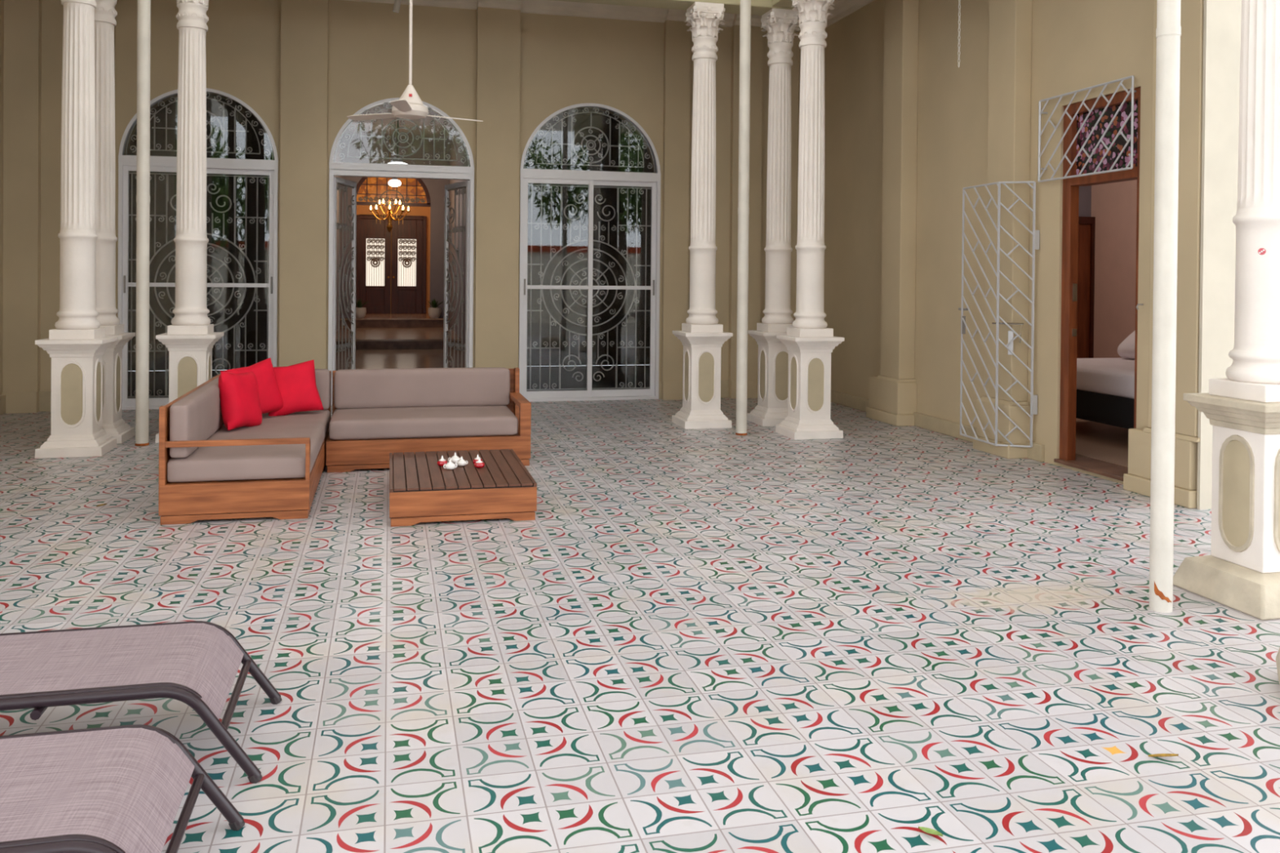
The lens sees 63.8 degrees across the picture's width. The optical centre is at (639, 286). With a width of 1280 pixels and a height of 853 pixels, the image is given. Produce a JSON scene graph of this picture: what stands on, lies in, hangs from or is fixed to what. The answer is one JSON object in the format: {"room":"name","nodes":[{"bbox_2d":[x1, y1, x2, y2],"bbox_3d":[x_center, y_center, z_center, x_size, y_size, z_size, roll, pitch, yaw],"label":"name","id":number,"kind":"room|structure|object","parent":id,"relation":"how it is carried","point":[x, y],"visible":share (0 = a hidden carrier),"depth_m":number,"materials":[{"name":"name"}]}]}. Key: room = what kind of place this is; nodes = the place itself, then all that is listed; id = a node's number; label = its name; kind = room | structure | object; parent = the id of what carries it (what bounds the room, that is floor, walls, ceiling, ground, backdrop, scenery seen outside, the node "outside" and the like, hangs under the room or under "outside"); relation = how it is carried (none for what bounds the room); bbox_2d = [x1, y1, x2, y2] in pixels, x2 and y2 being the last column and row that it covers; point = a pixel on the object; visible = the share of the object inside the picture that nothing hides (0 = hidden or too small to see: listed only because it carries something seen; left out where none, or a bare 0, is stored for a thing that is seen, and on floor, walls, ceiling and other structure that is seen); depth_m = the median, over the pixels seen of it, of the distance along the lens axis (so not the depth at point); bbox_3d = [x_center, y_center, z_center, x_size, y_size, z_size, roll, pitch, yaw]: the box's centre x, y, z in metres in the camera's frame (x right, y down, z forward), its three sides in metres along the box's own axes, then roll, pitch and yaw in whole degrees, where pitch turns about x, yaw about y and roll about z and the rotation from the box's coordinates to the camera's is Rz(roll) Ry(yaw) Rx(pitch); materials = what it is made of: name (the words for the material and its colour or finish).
{"room":"courtyard patio","nodes":[
{"label":"courtyard patio","id":0,"kind":"room"},
{"bbox_2d":[0,0,4,395],"bbox_3d":[-5.820,-1.272,6.596,0.300,5.300,8.800,0,1,-14],"label":"wall","id":1,"kind":"structure","parent":0,"point":[2,2],"depth_m":10.78,"materials":[{"name":"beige paint"}]},
{"bbox_2d":[0,394,5,415],"bbox_3d":[-5.678,1.279,6.659,0.040,0.200,8.800,0,1,-14],"label":"baseboard","id":2,"kind":"structure","parent":1,"relation":"attached to","point":[2,397],"depth_m":10.74,"materials":[{"name":"paint"}]},
{"bbox_2d":[118,88,278,371],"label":"window","id":3,"kind":"structure","parent":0,"point":[225,184],"depth_m":15.91,"materials":[{"name":"black metal"}]},
{"bbox_2d":[356,204,430,313],"bbox_3d":[-6.548,-1.479,27.106,2.700,4.470,2.800,0,1,-14],"label":"wall","id":4,"kind":"structure","parent":0,"point":[361,209],"depth_m":28.54,"materials":[{"name":"brown wood"}]},
{"bbox_2d":[355,214,426,313],"bbox_3d":[-6.851,-0.610,28.326,1.900,2.714,0.105,0,1,-14],"label":"door","id":5,"kind":"structure","parent":4,"relation":"in","point":[403,291],"depth_m":28.32,"materials":[{"name":"brown wood"}]},
{"bbox_2d":[366,239,384,285],"bbox_3d":[-7.255,-0.668,28.234,0.482,1.296,0.051,0,1,-14],"label":"iron grille","id":6,"kind":"object","parent":5,"relation":"attached to","point":[375,247],"depth_m":28.23,"materials":[{"name":"grey"}]},
{"bbox_2d":[398,239,416,286],"bbox_3d":[-6.431,-0.663,28.435,0.482,1.296,0.051,0,1,-14],"label":"iron grille","id":7,"kind":"object","parent":5,"relation":"attached to","point":[406,247],"depth_m":28.44,"materials":[{"name":"grey metal"}]},
{"bbox_2d":[340,313,448,319],"bbox_3d":[-6.407,0.780,26.888,2.600,0.040,3.340,0,1,-14],"label":"step","id":8,"kind":"structure","parent":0,"point":[368,316],"depth_m":26.01,"materials":[{"name":"brown wood"}]},
{"bbox_2d":[355,297,368,318],"bbox_3d":[-6.874,0.522,25.133,0.433,0.499,0.404,0,1,-7],"label":"potted plant","id":9,"kind":"object","parent":8,"relation":"on","point":[361,312],"visible":0.93,"depth_m":25.06,"materials":[{"name":"green plant"}]},
{"bbox_2d":[426,298,442,318],"bbox_3d":[-5.140,0.533,25.584,0.404,0.499,0.433,0,1,-40],"label":"potted plant","id":10,"kind":"object","parent":8,"relation":"on","point":[433,312],"visible":1,"depth_m":25.48,"materials":[{"name":"green plant"}]},
{"bbox_2d":[341,136,449,317],"bbox_3d":[-6.098,-1.247,25.674,2.600,4.900,0.200,0,1,-14],"label":"wall","id":11,"kind":"structure","parent":0,"point":[436,188],"depth_m":25.73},
{"bbox_2d":[356,177,431,206],"bbox_3d":[-6.183,-2.517,25.637,1.900,1.000,0.105,0,1,-14],"label":"window","id":12,"kind":"structure","parent":11,"relation":"in","point":[370,190],"depth_m":25.63,"materials":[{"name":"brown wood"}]},
{"bbox_2d":[342,103,454,140],"bbox_3d":[-4.803,-3.688,20.430,2.800,0.100,16.950,0,1,-14],"label":"ceiling","id":13,"kind":"structure","parent":0,"point":[376,127],"depth_m":23.71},
{"bbox_2d":[368,148,410,232],"bbox_3d":[-5.759,-2.466,23.685,0.859,2.420,0.859,0,1,-36],"label":"chandelier","id":14,"kind":"object","parent":13,"relation":"hanging from","point":[389,216],"visible":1,"depth_m":23.65,"materials":[{"name":"gold metal"}]},
{"bbox_2d":[387,117,401,186],"bbox_3d":[-5.208,-2.890,21.858,0.280,1.528,0.280,0,1,-14],"label":"pendant lamp","id":15,"kind":"object","parent":13,"relation":"hanging from","point":[394,182],"visible":0.93,"depth_m":21.80,"materials":[{"name":"white glass"}]},
{"bbox_2d":[387,117,407,164],"bbox_3d":[-3.566,-2.606,15.159,0.380,1.946,0.380,0,1,-14],"label":"pendant lamp","id":16,"kind":"object","parent":13,"relation":"hanging from","point":[394,161],"visible":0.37,"depth_m":15.11,"materials":[{"name":"white"}]},
{"bbox_2d":[336,327,461,342],"bbox_3d":[-5.462,1.053,23.004,2.600,0.040,4.740,0,1,-14],"label":"step","id":17,"kind":"structure","parent":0,"point":[387,334],"depth_m":22.33,"materials":[{"name":"brown wood"}]},
{"bbox_2d":[333,128,470,350],"bbox_3d":[-4.481,-1.222,19.043,2.800,5.000,14.050,0,1,-14],"label":"wall","id":18,"kind":"structure","parent":0,"point":[452,152],"depth_m":23.11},
{"bbox_2d":[340,320,448,328],"bbox_3d":[-6.413,0.944,26.909,2.600,0.290,3.300,0,1,-14],"label":"step","id":19,"kind":"structure","parent":18,"relation":"attached to","point":[359,323],"depth_m":25.30,"materials":[{"name":"brown wood"}]},
{"bbox_2d":[336,341,461,349],"bbox_3d":[-5.468,1.203,23.025,2.600,0.260,4.700,0,1,-14],"label":"trim","id":20,"kind":"structure","parent":18,"relation":"attached to","point":[359,344],"depth_m":20.75,"materials":[{"name":"brown wood"}]},
{"bbox_2d":[40,0,799,391],"bbox_3d":[-2.289,-1.291,12.166,9.800,5.300,0.350,0,1,-14],"label":"wall","id":21,"kind":"structure","parent":0,"point":[566,61],"depth_m":11.92,"materials":[{"name":"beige paint"}]},
{"bbox_2d":[1,0,41,413],"bbox_3d":[-6.545,-0.977,10.890,0.330,4.620,0.120,0,1,-14],"label":"trim","id":22,"kind":"structure","parent":21,"relation":"attached to","point":[22,88],"depth_m":10.86,"materials":[{"name":"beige paint"}]},
{"bbox_2d":[114,7,115,73],"bbox_3d":[-5.850,-0.972,11.059,0.340,4.620,0.120,0,1,-14],"label":"trim","id":23,"kind":"structure","parent":21,"relation":"attached to","point":[114,7],"depth_m":11.12,"materials":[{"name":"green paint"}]},
{"bbox_2d":[117,162,278,409],"bbox_3d":[-4.884,0.001,11.419,1.640,2.689,0.140,0,1,-14],"label":"door","id":24,"kind":"structure","parent":21,"relation":"in","point":[123,284],"depth_m":11.47,"materials":[{"name":"white metal"}]},
{"bbox_2d":[279,0,328,368],"bbox_3d":[-3.781,-0.959,11.564,0.500,4.620,0.120,0,1,-14],"label":"pilaster","id":25,"kind":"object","parent":21,"relation":"attached to","point":[304,23],"depth_m":11.53,"materials":[{"name":"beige paint"}]},
{"bbox_2d":[39,380,728,411],"bbox_3d":[-2.266,1.251,12.004,9.200,0.220,0.030,0,1,-14],"label":"baseboard","id":26,"kind":"structure","parent":21,"relation":"attached to","point":[44,396],"depth_m":11.00,"materials":[{"name":"paint"}]},
{"bbox_2d":[328,168,474,405],"bbox_3d":[-2.837,0.010,12.245,1.630,2.688,0.776,0,1,-14],"label":"door","id":27,"kind":"structure","parent":21,"relation":"in","point":[334,181],"depth_m":12.12,"materials":[{"name":"white metal"}]},
{"bbox_2d":[336,182,354,369],"bbox_3d":[-3.485,0.029,12.149,0.019,2.454,0.680,1,1,3],"label":"grille","id":28,"kind":"object","parent":27,"relation":"attached to","point":[341,346],"depth_m":12.19,"materials":[{"name":"silver metal"}]},
{"bbox_2d":[445,186,466,368],"bbox_3d":[-2.229,0.038,12.452,0.019,2.454,0.680,0,1,-33],"label":"grille","id":29,"kind":"object","parent":27,"relation":"attached to","point":[463,229],"depth_m":12.49,"materials":[{"name":"silver metal"}]},
{"bbox_2d":[328,97,474,173],"bbox_3d":[-2.741,-1.753,11.901,1.630,0.850,0.100,0,1,-14],"label":"window","id":30,"kind":"structure","parent":21,"relation":"in","point":[343,166],"depth_m":11.89,"materials":[{"name":"white metal"}]},
{"bbox_2d":[474,7,520,368],"bbox_3d":[-1.673,-0.945,12.078,0.500,4.620,0.120,0,1,-14],"label":"pilaster","id":31,"kind":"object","parent":21,"relation":"attached to","point":[498,30],"depth_m":12.05,"materials":[{"name":"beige paint"}]},
{"bbox_2d":[342,0,800,31],"bbox_3d":[-2.198,-3.362,11.851,9.200,0.230,0.260,0,1,-14],"label":"trim","id":32,"kind":"structure","parent":21,"relation":"attached to","point":[532,6],"depth_m":12.26,"materials":[{"name":"beige paint"}]},
{"bbox_2d":[518,175,660,401],"bbox_3d":[-0.609,0.029,12.461,1.720,2.689,0.140,0,1,-14],"label":"door","id":33,"kind":"structure","parent":21,"relation":"in","point":[591,393],"depth_m":12.45,"materials":[{"name":"white metal"}]},
{"bbox_2d":[520,102,661,179],"bbox_3d":[-0.589,-1.761,12.426,1.720,0.895,0.100,0,1,-14],"label":"window","id":34,"kind":"structure","parent":21,"relation":"in","point":[526,171],"depth_m":12.43,"materials":[{"name":"white metal"}]},
{"bbox_2d":[661,20,690,399],"bbox_3d":[0.440,-0.931,12.593,0.310,4.620,0.120,0,1,-14],"label":"trim","id":35,"kind":"structure","parent":21,"relation":"attached to","point":[677,40],"depth_m":12.56,"materials":[{"name":"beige paint"}]},
{"bbox_2d":[728,25,763,398],"bbox_3d":[1.320,-0.925,12.807,0.380,4.620,0.120,0,1,-14],"label":"trim","id":36,"kind":"structure","parent":21,"relation":"attached to","point":[757,38],"depth_m":12.79,"materials":[{"name":"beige paint"}]},
{"bbox_2d":[797,31,800,186],"bbox_3d":[2.121,-0.919,13.003,0.230,4.620,0.120,0,1,-14],"label":"trim","id":37,"kind":"structure","parent":21,"relation":"attached to","point":[800,31],"depth_m":13.00,"materials":[{"name":"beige paint"}]},
{"bbox_2d":[523,107,653,366],"bbox_3d":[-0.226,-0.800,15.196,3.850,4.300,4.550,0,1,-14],"label":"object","id":38,"kind":"structure","parent":0,"point":[583,120],"depth_m":17.27,"materials":[{"name":"black metal"}]},
{"bbox_2d":[0,348,1279,852],"bbox_3d":[-2.394,1.480,9.778,28.000,0.200,22.500,0,1,-14],"label":"floor","id":39,"kind":"structure","parent":0,"point":[763,640],"depth_m":4.16,"materials":[{"name":"tile"}]},
{"bbox_2d":[34,0,117,458],"bbox_3d":[-4.640,-0.743,8.495,0.490,4.228,0.490,0,1,-14],"label":"fluted column","id":40,"kind":"structure","parent":39,"relation":"on","point":[77,347],"depth_m":8.38,"materials":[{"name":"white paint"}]},
{"bbox_2d":[93,0,135,444],"bbox_3d":[-4.791,-0.749,9.117,0.490,4.228,0.490,0,1,-14],"label":"fluted column","id":41,"kind":"structure","parent":39,"relation":"on","point":[105,13],"depth_m":9.03,"materials":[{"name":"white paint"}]},
{"bbox_2d":[0,724,244,852],"bbox_3d":[-2.074,1.301,2.232,2.218,0.313,0.610,0,1,-14],"label":"sun lounger","id":42,"kind":"object","parent":39,"relation":"on","point":[115,788],"visible":1,"depth_m":2.43,"materials":[{"name":"black"}]},
{"bbox_2d":[0,620,281,783],"bbox_3d":[-2.256,1.292,3.042,2.218,0.313,0.610,0,1,-14],"label":"sun lounger","id":43,"kind":"object","parent":39,"relation":"on","point":[196,664],"visible":1,"depth_m":3.14,"materials":[{"name":"black"}]},
{"bbox_2d":[134,0,151,446],"bbox_3d":[-4.287,-1.379,8.883,0.112,5.500,0.112,0,1,-14],"label":"steel pole","id":44,"kind":"object","parent":39,"relation":"on","point":[144,6],"visible":1,"depth_m":8.85,"materials":[{"name":"white metal"}]},
{"bbox_2d":[155,0,223,443],"bbox_3d":[-4.053,-0.745,9.297,0.490,4.228,0.490,0,1,-14],"label":"fluted column","id":45,"kind":"structure","parent":39,"relation":"on","point":[189,341],"depth_m":9.19,"materials":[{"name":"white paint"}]},
{"bbox_2d":[158,368,331,524],"bbox_3d":[-2.707,1.043,7.324,0.853,0.713,2.370,0,1,-14],"label":"sofa section","id":46,"kind":"object","parent":39,"relation":"on","point":[207,470],"visible":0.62,"depth_m":6.23,"materials":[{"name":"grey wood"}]},
{"bbox_2d":[169,377,224,457],"bbox_3d":[-3.003,0.853,7.162,0.130,0.336,2.136,0,1,-14],"label":"cushion","id":47,"kind":"object","parent":46,"relation":"on","point":[197,415],"depth_m":6.44,"materials":[{"name":"beige fabric"}]},
{"bbox_2d":[218,370,262,430],"bbox_3d":[-2.866,0.812,7.381,0.193,0.452,0.459,1,1,10],"label":"throw pillow","id":48,"kind":"object","parent":46,"relation":"on","point":[240,403],"visible":1,"depth_m":7.25,"materials":[{"name":"fabric"}]},
{"bbox_2d":[167,409,330,482],"bbox_3d":[-2.693,1.091,7.323,0.826,0.157,2.316,0,1,-14],"label":"seat cushion","id":49,"kind":"object","parent":46,"relation":"on","point":[284,463],"depth_m":6.30,"materials":[{"name":"beige fabric"}]},
{"bbox_2d":[224,357,283,413],"bbox_3d":[-2.946,0.792,7.876,0.193,0.476,0.484,1,1,33],"label":"throw pillow","id":50,"kind":"object","parent":46,"relation":"on","point":[269,394],"visible":0.48,"depth_m":7.88,"materials":[{"name":"fabric"}]},
{"bbox_2d":[268,360,324,416],"bbox_3d":[-2.762,0.811,8.158,0.468,0.446,0.226,0,1,-28],"label":"throw pillow","id":51,"kind":"object","parent":46,"relation":"on","point":[296,383],"visible":0.8,"depth_m":8.11,"materials":[{"name":"fabric"}]},
{"bbox_2d":[315,368,330,409],"bbox_3d":[-2.945,0.843,8.381,0.806,0.336,0.152,0,1,-14],"label":"cushion","id":52,"kind":"object","parent":46,"relation":"on","point":[322,376],"depth_m":8.40,"materials":[{"name":"beige fabric"}]},
{"bbox_2d":[325,367,531,472],"bbox_3d":[-1.711,1.045,8.332,1.543,0.709,0.883,0,1,-14],"label":"sofa section","id":53,"kind":"object","parent":39,"relation":"on","point":[377,413],"visible":0.99,"depth_m":8.11,"materials":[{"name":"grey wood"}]},
{"bbox_2d":[333,367,510,408],"bbox_3d":[-1.819,0.850,8.650,1.443,0.328,0.156,0,1,-14],"label":"cushion","id":54,"kind":"object","parent":53,"relation":"on","point":[465,387],"depth_m":8.58,"materials":[{"name":"beige fabric"}]},
{"bbox_2d":[328,405,518,439],"bbox_3d":[-1.745,1.087,8.310,1.438,0.166,0.838,0,1,-14],"label":"seat cushion","id":55,"kind":"object","parent":53,"relation":"on","point":[347,422],"depth_m":7.99,"materials":[{"name":"beige fabric"}]},
{"bbox_2d":[389,448,537,526],"bbox_3d":[-1.207,1.304,6.802,0.875,0.227,1.280,0,1,-14],"label":"coffee table","id":56,"kind":"object","parent":39,"relation":"on","point":[421,490],"visible":0.98,"depth_m":6.25,"materials":[{"name":"orange wood"}]},
{"bbox_2d":[436,455,447,466],"bbox_3d":[-1.312,1.154,6.827,0.070,0.070,0.070,0,1,-14],"label":"pot","id":57,"kind":"object","parent":56,"relation":"on","point":[442,462],"visible":0.94,"depth_m":6.80,"materials":[{"name":"red ceramic"}]},
{"bbox_2d":[436,460,447,466],"bbox_3d":[-1.312,1.171,6.827,0.070,0.035,0.070,0,1,-14],"label":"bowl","id":58,"kind":"object","parent":57,"relation":"on","point":[441,463],"depth_m":6.80,"materials":[{"name":"red ceramic"}]},
{"bbox_2d":[443,458,457,469],"bbox_3d":[-1.237,1.156,6.711,0.069,0.070,0.069,1,1,20],"label":"pot","id":59,"kind":"object","parent":56,"relation":"on","point":[450,465],"visible":1,"depth_m":6.69,"materials":[{"name":"white ceramic"}]},
{"bbox_2d":[446,458,453,464],"bbox_3d":[-1.237,1.142,6.711,0.046,0.042,0.046,0,1,-25],"label":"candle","id":60,"kind":"object","parent":59,"relation":"on","point":[450,462],"depth_m":6.70,"materials":[{"name":"white wax"}]},
{"bbox_2d":[444,463,455,469],"bbox_3d":[-1.238,1.173,6.711,0.070,0.035,0.070,0,1,-25],"label":"bowl","id":61,"kind":"object","parent":59,"relation":"attached to","point":[448,466],"depth_m":6.69,"materials":[{"name":"white ceramic"}]},
{"bbox_2d":[448,452,460,463],"bbox_3d":[-1.246,1.152,6.935,0.072,0.073,0.072,0,1,-42],"label":"pot","id":62,"kind":"object","parent":56,"relation":"on","point":[454,459],"visible":0.67,"depth_m":6.91,"materials":[{"name":"white ceramic"}]},
{"bbox_2d":[450,457,460,463],"bbox_3d":[-1.246,1.170,6.935,0.073,0.036,0.073,1,1,3],"label":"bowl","id":63,"kind":"object","parent":62,"relation":"on","point":[454,460],"depth_m":6.91,"materials":[{"name":"white ceramic"}]},
{"bbox_2d":[455,456,467,466],"bbox_3d":[-1.183,1.157,6.827,0.066,0.066,0.066,1,1,14],"label":"pot","id":64,"kind":"object","parent":56,"relation":"on","point":[461,462],"visible":0.93,"depth_m":6.81,"materials":[{"name":"white ceramic"}]},
{"bbox_2d":[456,461,466,466],"bbox_3d":[-1.183,1.173,6.827,0.066,0.033,0.066,0,1,-31],"label":"bowl","id":65,"kind":"object","parent":64,"relation":"attached to","point":[459,463],"depth_m":6.80,"materials":[{"name":"white ceramic"}]},
{"bbox_2d":[474,457,484,467],"bbox_3d":[-1.058,1.157,6.775,0.070,0.070,0.070,0,1,-14],"label":"pot","id":66,"kind":"object","parent":56,"relation":"on","point":[478,464],"visible":1,"depth_m":6.75,"materials":[{"name":"red ceramic"}]},
{"bbox_2d":[475,457,483,462],"bbox_3d":[-1.057,1.143,6.775,0.046,0.042,0.046,0,1,-14],"label":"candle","id":67,"kind":"object","parent":66,"relation":"on","point":[479,460],"depth_m":6.77,"materials":[{"name":"white wax"}]},
{"bbox_2d":[474,462,484,467],"bbox_3d":[-1.058,1.174,6.775,0.070,0.035,0.070,0,1,-14],"label":"bowl","id":68,"kind":"object","parent":66,"relation":"attached to","point":[477,464],"depth_m":6.75,"materials":[{"name":"red ceramic"}]},
{"bbox_2d":[671,1,733,429],"bbox_3d":[0.639,-0.713,10.400,0.490,4.228,0.490,0,1,-14],"label":"fluted column","id":69,"kind":"structure","parent":39,"relation":"on","point":[702,339],"depth_m":10.28,"materials":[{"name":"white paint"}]},
{"bbox_2d":[735,0,751,435],"bbox_3d":[0.990,-1.340,9.779,0.112,5.500,0.112,0,1,-14],"label":"steel pole","id":70,"kind":"object","parent":39,"relation":"on","point":[745,5],"visible":1,"depth_m":9.74,"materials":[{"name":"white metal"}]},
{"bbox_2d":[746,8,800,426],"bbox_3d":[1.431,-0.708,10.614,0.490,4.228,0.490,0,1,-14],"label":"fluted column","id":71,"kind":"structure","parent":39,"relation":"on","point":[771,408],"depth_m":10.50,"materials":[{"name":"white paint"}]},
{"bbox_2d":[775,0,844,439],"bbox_3d":[1.625,-0.699,9.776,0.490,4.228,0.490,0,1,-14],"label":"fluted column","id":72,"kind":"structure","parent":39,"relation":"on","point":[810,344],"depth_m":9.66,"materials":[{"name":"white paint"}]},
{"bbox_2d":[918,826,942,836],"bbox_3d":[0.779,1.460,2.759,0.030,0.014,0.075,0,1,-42],"label":"fallen leaf","id":73,"kind":"object","parent":39,"relation":"on","point":[928,830],"visible":1,"depth_m":2.76,"materials":[{"name":"green plant"}]},
{"bbox_2d":[1148,753,1178,756],"bbox_3d":[1.636,1.464,3.215,0.090,0.014,0.022,1,1,6],"label":"fallen leaf","id":74,"kind":"object","parent":39,"relation":"on","point":[1157,754],"visible":1,"depth_m":3.22,"materials":[{"name":"yellow plant"}]},
{"bbox_2d":[1148,0,1181,613],"bbox_3d":[2.394,-1.282,4.656,0.101,5.500,0.101,0,1,-14],"label":"steel pole","id":75,"kind":"object","parent":39,"relation":"on","point":[1168,30],"visible":1,"depth_m":4.63,"materials":[{"name":"white metal"}]},
{"bbox_2d":[1173,0,1279,620],"bbox_3d":[2.969,-0.642,4.854,0.562,4.228,0.562,0,1,-14],"label":"fluted column","id":76,"kind":"structure","parent":39,"relation":"on","point":[1241,572],"depth_m":4.78,"materials":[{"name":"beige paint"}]},
{"bbox_2d":[1257,248,1266,254],"bbox_3d":[2.877,-0.163,4.760,0.032,0.032,0.002,1,1,41],"label":"sticker","id":77,"kind":"object","parent":76,"relation":"attached to","point":[1261,251],"visible":1,"depth_m":4.76,"materials":[{"name":"red paper"}]},
{"bbox_2d":[1275,647,1279,684],"bbox_3d":[2.599,1.369,3.655,0.580,0.220,0.580,0,1,-14],"label":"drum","id":78,"kind":"object","parent":39,"relation":"on","point":[1277,657],"visible":1,"depth_m":3.76,"materials":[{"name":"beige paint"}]},
{"bbox_2d":[823,0,1147,484],"bbox_3d":[5.061,-1.212,10.623,4.350,5.300,6.830,0,1,-14],"label":"wall","id":79,"kind":"structure","parent":0,"point":[1077,45],"depth_m":9.88,"materials":[{"name":"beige paint"}]},
{"bbox_2d":[826,0,874,27],"bbox_3d":[2.841,-3.300,9.863,0.350,0.230,6.510,0,1,-14],"label":"trim","id":80,"kind":"structure","parent":79,"relation":"attached to","point":[843,8],"depth_m":12.12,"materials":[{"name":"beige paint"}]},
{"bbox_2d":[866,0,919,426],"bbox_3d":[2.657,-0.895,10.782,0.240,4.620,0.690,0,1,-14],"label":"trim","id":81,"kind":"structure","parent":79,"relation":"attached to","point":[892,394],"depth_m":10.55,"materials":[{"name":"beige paint"}]},
{"bbox_2d":[831,390,1044,462],"bbox_3d":[2.947,1.356,9.956,0.040,0.140,6.480,0,1,-14],"label":"baseboard","id":82,"kind":"structure","parent":79,"relation":"attached to","point":[943,426],"depth_m":10.06,"materials":[{"name":"paint"}]},
{"bbox_2d":[958,181,1039,448],"bbox_3d":[2.991,0.227,8.866,0.271,2.216,0.869,0,1,-29],"label":"gate","id":83,"kind":"object","parent":79,"relation":"attached to","point":[1033,398],"visible":1,"depth_m":8.62,"materials":[{"name":"silver metal"}]},
{"bbox_2d":[973,0,1032,458],"bbox_3d":[3.137,-0.873,8.856,0.220,4.620,0.540,0,1,-14],"label":"pilaster","id":84,"kind":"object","parent":79,"relation":"attached to","point":[1010,35],"depth_m":8.70,"materials":[{"name":"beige paint"}]},
{"bbox_2d":[1037,75,1136,182],"bbox_3d":[3.440,-1.191,7.953,0.058,0.676,1.108,0,1,-14],"label":"metal grille","id":85,"kind":"object","parent":79,"relation":"in","point":[1131,154],"visible":1,"depth_m":7.90,"materials":[{"name":"silver metal"}]},
{"bbox_2d":[1053,87,1140,481],"bbox_3d":[3.619,-0.017,7.892,0.330,2.874,0.900,0,1,-14],"label":"door frame","id":86,"kind":"structure","parent":79,"relation":"in","point":[1070,185],"depth_m":8.15,"materials":[{"name":"red wood"}]},
{"bbox_2d":[1141,0,1153,426],"bbox_3d":[3.622,-1.089,7.253,0.040,4.150,0.120,0,1,-14],"label":"trim","id":87,"kind":"structure","parent":79,"relation":"attached to","point":[1149,37],"depth_m":7.28,"materials":[{"name":"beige paint"}]},
{"bbox_2d":[1123,0,1204,508],"bbox_3d":[3.624,-0.852,7.050,0.130,4.620,0.660,0,1,-14],"label":"trim","id":88,"kind":"structure","parent":79,"relation":"attached to","point":[1138,478],"depth_m":6.86,"materials":[{"name":"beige paint"}]},
{"bbox_2d":[1078,185,1091,217],"bbox_3d":[4.197,-0.318,12.703,3.070,3.340,0.100,0,1,-14],"label":"wall","id":89,"kind":"structure","parent":0,"point":[1085,192],"depth_m":12.99,"materials":[{"name":"beige paint"}]},
{"bbox_2d":[1076,216,1095,358],"bbox_3d":[5.244,0.239,12.869,0.950,2.240,0.075,0,1,-14],"label":"door","id":90,"kind":"structure","parent":89,"relation":"in","point":[1086,225],"depth_m":12.94,"materials":[{"name":"red wood"}]},
{"bbox_2d":[1075,417,1128,466],"bbox_3d":[5.286,1.438,10.260,4.050,0.110,5.400,0,1,-14],"label":"floor","id":91,"kind":"structure","parent":0,"point":[1095,440],"depth_m":9.15,"materials":[{"name":"brown wood"}]},
{"bbox_2d":[1075,357,1134,429],"bbox_3d":[5.005,1.056,9.740,1.983,0.660,1.802,0,1,-14],"label":"bed","id":92,"kind":"object","parent":91,"relation":"on","point":[1105,387],"visible":0.17,"depth_m":9.20,"materials":[{"name":"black fabric"}]},
{"bbox_2d":[1117,330,1135,359],"bbox_3d":[5.129,0.571,10.356,0.480,0.301,0.708,1,1,42],"label":"bed pillow","id":93,"kind":"object","parent":92,"relation":"on","point":[1126,349],"visible":0.24,"depth_m":10.20,"materials":[{"name":"white fabric"}]},
{"bbox_2d":[1091,179,1137,358],"bbox_3d":[6.365,-0.279,10.504,0.100,3.340,5.400,0,1,-14],"label":"wall","id":94,"kind":"structure","parent":0,"point":[1113,205],"depth_m":12.59,"materials":[{"name":"paint"}]},
{"bbox_2d":[1196,0,1241,509],"bbox_3d":[5.840,-1.175,7.254,4.430,5.300,0.024,0,1,-14],"label":"wall","id":95,"kind":"structure","parent":0,"point":[1221,18],"depth_m":6.75,"materials":[{"name":"beige paint"}]},
{"bbox_3d":[-1.209,-3.532,7.798,9.800,0.200,9.200,0,1,-14],"label":"ceiling","id":96,"kind":"structure","parent":0,"visible":0},
{"bbox_2d":[392,0,401,13],"bbox_3d":[-2.622,-3.256,11.265,0.167,0.513,0.070,0,1,-14],"label":"pipe stub","id":97,"kind":"object","parent":96,"relation":"attached to","point":[397,5],"visible":1,"depth_m":11.23,"materials":[{"name":"white metal"}]},
{"bbox_2d":[550,0,798,15],"bbox_3d":[-1.660,-3.302,9.831,6.790,0.924,0.400,0,1,-14],"label":"trim","id":98,"kind":"structure","parent":96,"relation":"attached to","point":[758,7],"depth_m":10.31,"materials":[{"name":"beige paint"}]},
{"bbox_2d":[772,0,794,8],"bbox_3d":[2.260,-3.244,7.241,0.400,0.924,6.530,0,1,-14],"label":"trim","id":99,"kind":"structure","parent":96,"relation":"attached to","point":[782,3],"depth_m":10.26,"materials":[{"name":"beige paint"}]},
{"bbox_2d":[957,0,960,67],"bbox_3d":[2.733,-2.639,8.789,0.020,1.529,0.020,1,1,31],"label":"hanging chain","id":100,"kind":"object","parent":96,"relation":"hanging from","point":[959,10],"visible":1,"depth_m":8.79,"materials":[{"name":"white metal"}]},
{"bbox_3d":[0.567,-4.174,3.066,16.500,0.040,14.780,0,1,-14],"label":"roof","id":101,"kind":"structure","parent":0,"visible":0},
{"bbox_3d":[-0.861,-4.138,6.579,6.390,0.120,5.480,0,1,-14],"label":"trim","id":102,"kind":"structure","parent":101,"relation":"attached to","visible":0},
{"bbox_2d":[346,0,483,121],"bbox_3d":[-1.771,-2.725,8.191,1.102,2.750,1.053,0,1,-14],"label":"ceiling fan","id":103,"kind":"object","parent":102,"relation":"hanging from","point":[410,105],"visible":1,"depth_m":8.25,"materials":[{"name":"white metal"}]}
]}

